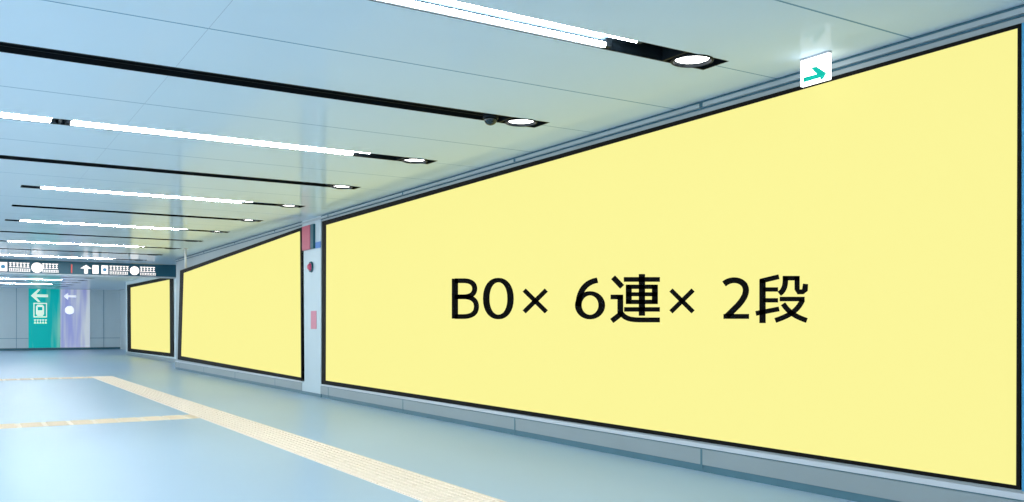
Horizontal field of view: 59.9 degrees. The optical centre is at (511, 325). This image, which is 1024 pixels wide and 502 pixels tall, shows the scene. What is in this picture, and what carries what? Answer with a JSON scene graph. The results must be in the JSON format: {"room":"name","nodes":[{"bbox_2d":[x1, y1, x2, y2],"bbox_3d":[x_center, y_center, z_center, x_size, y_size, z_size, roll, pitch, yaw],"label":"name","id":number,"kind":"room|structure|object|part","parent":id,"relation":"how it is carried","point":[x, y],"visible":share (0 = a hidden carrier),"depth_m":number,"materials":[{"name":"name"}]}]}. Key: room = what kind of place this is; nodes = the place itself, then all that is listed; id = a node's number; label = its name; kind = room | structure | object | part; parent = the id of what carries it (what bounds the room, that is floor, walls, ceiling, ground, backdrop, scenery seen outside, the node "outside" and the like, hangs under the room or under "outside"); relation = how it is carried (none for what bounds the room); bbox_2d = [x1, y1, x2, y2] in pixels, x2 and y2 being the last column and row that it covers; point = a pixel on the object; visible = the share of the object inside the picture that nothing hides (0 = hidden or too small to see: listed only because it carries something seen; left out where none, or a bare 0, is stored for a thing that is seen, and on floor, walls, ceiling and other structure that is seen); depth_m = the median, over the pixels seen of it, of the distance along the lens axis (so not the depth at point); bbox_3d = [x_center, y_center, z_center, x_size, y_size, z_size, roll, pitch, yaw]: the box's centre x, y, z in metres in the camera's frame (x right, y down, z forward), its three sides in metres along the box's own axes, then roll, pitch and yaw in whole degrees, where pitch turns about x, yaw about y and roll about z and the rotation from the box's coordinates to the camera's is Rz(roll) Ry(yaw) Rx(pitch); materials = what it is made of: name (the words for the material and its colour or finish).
{"room":"subway station corridor","nodes":[
{"label":"subway station corridor","id":0,"kind":"room"},
{"bbox_2d":[0,285,119,347],"bbox_3d":[-27.506,-0.431,46.726,15.000,3.462,0.400,0,0,-32],"label":"wall","id":1,"kind":"structure","parent":0,"point":[7,295],"depth_m":48.75,"materials":[{"name":"tile"}]},
{"bbox_2d":[28,289,59,347],"bbox_3d":[-25.200,-0.412,47.907,1.506,3.175,0.044,0,0,-32],"label":"banner","id":2,"kind":"object","parent":1,"relation":"attached to","point":[43,304],"visible":1,"depth_m":47.89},
{"bbox_2d":[0,288,103,347],"bbox_3d":[-27.879,-0.405,46.248,13.860,3.210,0.010,0,0,-32],"label":"trim","id":3,"kind":"structure","parent":1,"relation":"attached to","point":[16,338],"depth_m":47.21,"materials":[{"name":"metal"}]},
{"bbox_2d":[0,347,119,350],"bbox_3d":[-27.875,1.240,46.241,13.860,0.120,0.030,0,0,-32],"label":"baseboard","id":4,"kind":"structure","parent":1,"relation":"attached to","point":[78,348],"depth_m":48.30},
{"bbox_2d":[61,289,89,347],"bbox_3d":[-23.922,-0.412,48.709,1.453,3.175,0.040,0,0,-32],"label":"banner","id":5,"kind":"object","parent":1,"relation":"attached to","point":[75,304],"visible":1,"depth_m":48.70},
{"bbox_2d":[120,289,125,349],"bbox_3d":[-18.899,-0.431,46.041,1.140,3.462,9.900,0,0,-32],"label":"wall","id":6,"kind":"structure","parent":0,"point":[122,292],"depth_m":48.94,"materials":[{"name":"grey paint"}]},
{"bbox_2d":[126,278,175,358],"bbox_3d":[-12.558,-0.431,34.791,2.340,3.462,15.900,0,0,-32],"label":"wall","id":7,"kind":"structure","parent":0,"point":[141,279],"depth_m":34.25,"materials":[{"name":"grey metal"}]},
{"bbox_2d":[127,278,173,356],"bbox_3d":[-14.822,-0.354,36.173,0.020,3.024,10.165,0,0,-32],"label":"advertising panel","id":8,"kind":"object","parent":7,"relation":"attached to","point":[150,304],"visible":0.91,"depth_m":35.46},
{"bbox_2d":[125,352,175,361],"bbox_3d":[-13.558,1.240,34.165,0.020,0.120,15.900,0,0,-32],"label":"baseboard","id":9,"kind":"structure","parent":7,"relation":"attached to","point":[127,353],"depth_m":35.36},
{"bbox_2d":[0,349,854,501],"bbox_3d":[-11.365,1.400,20.965,15.000,0.200,61.600,0,0,-32],"label":"floor","id":10,"kind":"structure","parent":0,"point":[197,459],"depth_m":9.06,"materials":[{"name":"grey tile"}]},
{"bbox_2d":[0,377,91,380],"bbox_3d":[-15.249,1.296,19.564,10.930,0.009,0.650,0,0,-32],"label":"tactile strip","id":11,"kind":"object","parent":10,"relation":"on","point":[55,377],"visible":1,"depth_m":21.88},
{"bbox_2d":[0,414,198,428],"bbox_3d":[-9.175,1.296,9.870,10.930,0.009,0.570,0,0,-32],"label":"tactile strip","id":12,"kind":"object","parent":10,"relation":"on","point":[189,416],"visible":1,"depth_m":12.04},
{"bbox_2d":[91,376,505,501],"bbox_3d":[-3.668,1.296,11.863,0.520,0.009,26.000,0,0,-32],"label":"tactile strip","id":13,"kind":"object","parent":10,"relation":"on","point":[423,488],"visible":1,"depth_m":8.93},
{"bbox_2d":[0,0,1023,289],"bbox_3d":[-11.365,-2.010,20.965,15.000,0.001,61.600,0,0,-32],"label":"ceiling","id":14,"kind":"structure","parent":0,"point":[362,47],"depth_m":7.59,"materials":[{"name":"white metal"}]},
{"bbox_2d":[0,112,61,123],"bbox_3d":[-6.938,-2.086,7.194,5.880,0.149,0.278,0,0,-32],"label":"linear light","id":15,"kind":"object","parent":14,"relation":"attached to","point":[2,115],"visible":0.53,"depth_m":8.68,"materials":[{"name":"white plastic"}]},
{"bbox_2d":[8,255,132,259],"bbox_3d":[-13.118,-2.086,25.980,3.755,0.149,0.278,0,0,-32],"label":"linear light","id":16,"kind":"object","parent":14,"relation":"attached to","point":[8,255],"visible":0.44,"depth_m":26.14,"materials":[{"name":"white plastic"}]},
{"bbox_2d":[0,248,145,254],"bbox_3d":[-11.844,-2.086,23.946,3.755,0.149,0.278,0,0,-32],"label":"ceiling slot","id":17,"kind":"object","parent":14,"relation":"attached to","point":[0,248],"visible":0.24,"depth_m":24.06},
{"bbox_2d":[0,240,162,247],"bbox_3d":[-10.569,-2.086,21.912,3.755,0.149,0.278,0,0,-32],"label":"linear light","id":18,"kind":"object","parent":14,"relation":"attached to","point":[0,240],"visible":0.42,"depth_m":21.97,"materials":[{"name":"white plastic"}]},
{"bbox_2d":[0,259,175,278],"bbox_3d":[-16.027,-1.782,26.174,12.670,0.435,0.211,0,0,-32],"label":"sign","id":19,"kind":"object","parent":14,"relation":"hanging from","point":[7,266],"visible":1,"depth_m":27.76,"materials":[{"name":"metal"}]},
{"bbox_3d":[-16.028,-1.585,26.174,12.670,0.040,0.210,0,0,-32],"label":"rail","id":20,"kind":"part","parent":19,"relation":"part of","materials":[{"name":"metal"}]},
{"bbox_2d":[0,231,183,240],"bbox_3d":[-9.295,-2.086,19.878,3.755,0.149,0.278,0,0,-32],"label":"ceiling slot","id":21,"kind":"object","parent":14,"relation":"attached to","point":[0,231],"visible":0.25,"depth_m":19.93,"materials":[{"name":"black metal"}]},
{"bbox_2d":[5,219,208,231],"bbox_3d":[-8.021,-2.086,17.844,3.755,0.149,0.278,0,0,-32],"label":"linear light","id":22,"kind":"object","parent":14,"relation":"attached to","point":[5,219],"visible":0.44,"depth_m":17.82,"materials":[{"name":"white plastic"}]},
{"bbox_2d":[12,204,239,219],"bbox_3d":[-6.746,-2.086,15.811,3.755,0.149,0.278,0,0,-32],"label":"ceiling slot","id":23,"kind":"object","parent":14,"relation":"attached to","point":[12,204],"visible":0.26,"depth_m":15.83,"materials":[{"name":"black metal"}]},
{"bbox_2d":[21,185,279,205],"bbox_3d":[-5.472,-2.086,13.777,3.755,0.149,0.278,0,0,-32],"label":"linear light","id":24,"kind":"object","parent":14,"relation":"attached to","point":[22,186],"visible":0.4,"depth_m":13.73,"materials":[{"name":"white plastic"}]},
{"bbox_2d":[0,155,332,186],"bbox_3d":[-6.655,-2.086,10.203,9.555,0.149,0.278,0,0,-32],"label":"ceiling slot","id":25,"kind":"object","parent":14,"relation":"attached to","point":[1,156],"visible":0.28,"depth_m":11.60,"materials":[{"name":"black metal"}]},
{"bbox_2d":[183,248,187,267],"bbox_3d":[-8.456,-1.756,23.024,0.140,0.508,0.140,0,0,-32],"label":"rod","id":26,"kind":"object","parent":14,"relation":"hanging from","point":[185,249],"visible":1,"depth_m":23.00,"materials":[{"name":"grey metal"}]},
{"bbox_3d":[-8.456,-1.746,23.024,0.056,0.488,0.056,0,0,-32],"label":"rod","id":27,"kind":"part","parent":26,"relation":"part of","materials":[{"name":"grey metal"}]},
{"bbox_2d":[208,231,227,232],"bbox_3d":[-6.250,-2.079,18.954,0.425,0.162,0.324,0,0,-32],"label":"recessed light","id":28,"kind":"object","parent":14,"relation":"in","point":[208,231],"visible":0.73,"depth_m":19.04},
{"bbox_2d":[59,119,404,160],"bbox_3d":[-2.890,-2.086,9.730,3.675,0.149,0.278,0,0,-32],"label":"linear light","id":29,"kind":"object","parent":14,"relation":"attached to","point":[63,121],"visible":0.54,"depth_m":9.65,"materials":[{"name":"white plastic"}]},
{"bbox_2d":[239,219,262,221],"bbox_3d":[-4.975,-2.079,16.920,0.425,0.162,0.324,0,0,-32],"label":"recessed light","id":30,"kind":"object","parent":14,"relation":"in","point":[244,220],"visible":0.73,"depth_m":17.01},
{"bbox_2d":[0,41,511,122],"bbox_3d":[-4.107,-2.086,6.136,9.555,0.149,0.278,0,0,-32],"label":"ceiling slot","id":31,"kind":"object","parent":14,"relation":"attached to","point":[6,47],"visible":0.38,"depth_m":7.33,"materials":[{"name":"black metal"}]},
{"bbox_2d":[483,114,497,125],"bbox_3d":[-0.207,-1.992,8.579,0.150,0.112,0.150,0,0,-32],"label":"dome camera","id":32,"kind":"object","parent":31,"relation":"attached to","point":[489,119],"visible":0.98,"depth_m":8.53,"materials":[{"name":"grey plastic"}]},
{"bbox_2d":[277,204,303,207],"bbox_3d":[-3.701,-2.079,14.886,0.425,0.162,0.324,0,0,-32],"label":"recessed light","id":33,"kind":"object","parent":14,"relation":"in","point":[280,205],"visible":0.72,"depth_m":14.96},
{"bbox_2d":[328,184,359,188],"bbox_3d":[-2.427,-2.079,12.853,0.425,0.162,0.324,0,0,-32],"label":"recessed light","id":34,"kind":"object","parent":14,"relation":"in","point":[333,185],"visible":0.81,"depth_m":12.91,"materials":[{"name":"white plastic"}]},
{"bbox_2d":[397,157,435,163],"bbox_3d":[-1.153,-2.079,10.819,0.425,0.162,0.324,0,0,-32],"label":"recessed light","id":35,"kind":"object","parent":14,"relation":"in","point":[406,159],"visible":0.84,"depth_m":10.87,"materials":[{"name":"white plastic"}]},
{"bbox_2d":[499,117,549,127],"bbox_3d":[0.122,-2.079,8.785,0.425,0.162,0.324,0,0,-32],"label":"recessed light","id":36,"kind":"object","parent":14,"relation":"in","point":[517,122],"visible":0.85,"depth_m":8.84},
{"bbox_2d":[370,0,685,60],"bbox_3d":[-0.341,-2.086,5.663,3.675,0.149,0.278,0,0,-32],"label":"linear light","id":37,"kind":"object","parent":14,"relation":"attached to","point":[449,8],"visible":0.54,"depth_m":6.06,"materials":[{"name":"white plastic"}]},
{"bbox_2d":[663,52,727,69],"bbox_3d":[1.396,-2.079,6.751,0.425,0.162,0.324,0,0,-32],"label":"recessed light","id":38,"kind":"object","parent":14,"relation":"in","point":[685,60],"visible":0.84,"depth_m":6.79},
{"bbox_2d":[800,51,831,86],"bbox_3d":[2.253,-1.906,6.600,0.036,0.206,0.260,0,0,-32],"label":"exit sign","id":39,"kind":"object","parent":14,"relation":"hanging from","point":[814,69],"visible":1,"depth_m":6.58,"materials":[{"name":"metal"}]},
{"bbox_3d":[2.254,-2.002,6.601,0.034,0.014,0.260,0,0,-32],"label":"rail","id":40,"kind":"part","parent":39,"relation":"part of","materials":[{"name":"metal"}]},
{"bbox_2d":[176,17,1023,492],"bbox_3d":[0.588,-0.431,12.877,3.330,3.462,35.200,0,0,-32],"label":"wall","id":41,"kind":"structure","parent":0,"point":[192,261],"depth_m":8.15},
{"bbox_2d":[175,361,301,392],"bbox_3d":[-7.102,1.174,21.984,0.032,0.252,11.600,0,0,-32],"label":"baseboard","id":42,"kind":"structure","parent":41,"relation":"attached to","point":[286,384],"depth_m":20.44,"materials":[{"name":"metal"}]},
{"bbox_2d":[177,227,303,380],"bbox_3d":[-6.978,-0.422,21.789,0.020,2.960,11.415,0,0,-32],"label":"advertising panel","id":43,"kind":"object","parent":41,"relation":"attached to","point":[241,309],"visible":0.94,"depth_m":20.13,"materials":[{"name":"yellow paper"}]},
{"bbox_2d":[302,224,314,250],"bbox_3d":[-3.820,-1.662,16.689,0.045,0.454,0.617,0,0,-32],"label":"fire sign","id":44,"kind":"object","parent":41,"relation":"attached to","point":[308,232],"visible":1,"depth_m":16.62,"materials":[{"name":"plastic"}]},
{"bbox_3d":[-3.699,-1.662,16.499,0.040,0.454,0.166,0,0,-32],"label":"plate","id":45,"kind":"part","parent":44,"relation":"part of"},
{"bbox_2d":[307,262,312,271],"bbox_3d":[-3.776,-1.102,16.590,0.075,0.200,0.200,0,0,-32],"label":"bell","id":46,"kind":"object","parent":41,"relation":"attached to","point":[310,265],"visible":1,"depth_m":16.54,"materials":[{"name":"red metal"}]},
{"bbox_2d":[301,216,321,396],"bbox_3d":[-3.750,-0.355,16.632,0.034,3.310,1.070,0,0,-32],"label":"pillar","id":47,"kind":"structure","parent":41,"relation":"attached to","point":[312,357],"depth_m":16.52,"materials":[{"name":"white metal"}]},
{"bbox_2d":[311,311,316,328],"bbox_3d":[-3.682,-0.113,16.502,0.008,0.336,0.293,0,0,-32],"label":"notice","id":48,"kind":"object","parent":41,"relation":"attached to","point":[313,313],"visible":1,"depth_m":16.48,"materials":[{"name":"pink paper"}]},
{"bbox_2d":[315,241,320,248],"bbox_3d":[-3.552,-1.485,16.292,0.012,0.112,0.264,0,0,-32],"label":"wall plate","id":49,"kind":"object","parent":41,"relation":"attached to","point":[317,244],"visible":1,"depth_m":16.28,"materials":[{"name":"blue plastic"}]},
{"bbox_2d":[175,4,1023,261],"bbox_3d":[-0.839,-1.973,11.983,0.037,0.070,35.200,0,0,-32],"label":"trim","id":50,"kind":"structure","parent":41,"relation":"attached to","point":[1016,12],"depth_m":7.81,"materials":[{"name":"grey metal"}]},
{"bbox_2d":[320,384,1023,501],"bbox_3d":[2.516,1.174,6.633,0.032,0.252,22.570,0,0,-32],"label":"baseboard","id":51,"kind":"structure","parent":41,"relation":"attached to","point":[856,484],"depth_m":7.83,"materials":[{"name":"metal"}]},
{"bbox_2d":[322,23,1021,489],"bbox_3d":[-0.132,-0.421,10.863,0.020,2.952,12.518,0,0,-32],"label":"advertising panel","id":52,"kind":"object","parent":41,"relation":"attached to","point":[829,270],"visible":1,"depth_m":7.42,"materials":[{"name":"yellow paper"}]},
{"bbox_2d":[1022,23,1023,490],"bbox_3d":[3.567,-0.430,4.956,0.028,2.920,1.412,0,0,-32],"label":"advertising panel","id":53,"kind":"object","parent":41,"relation":"attached to","point":[1022,23],"visible":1,"depth_m":5.54,"materials":[{"name":"black metal"}]}
]}

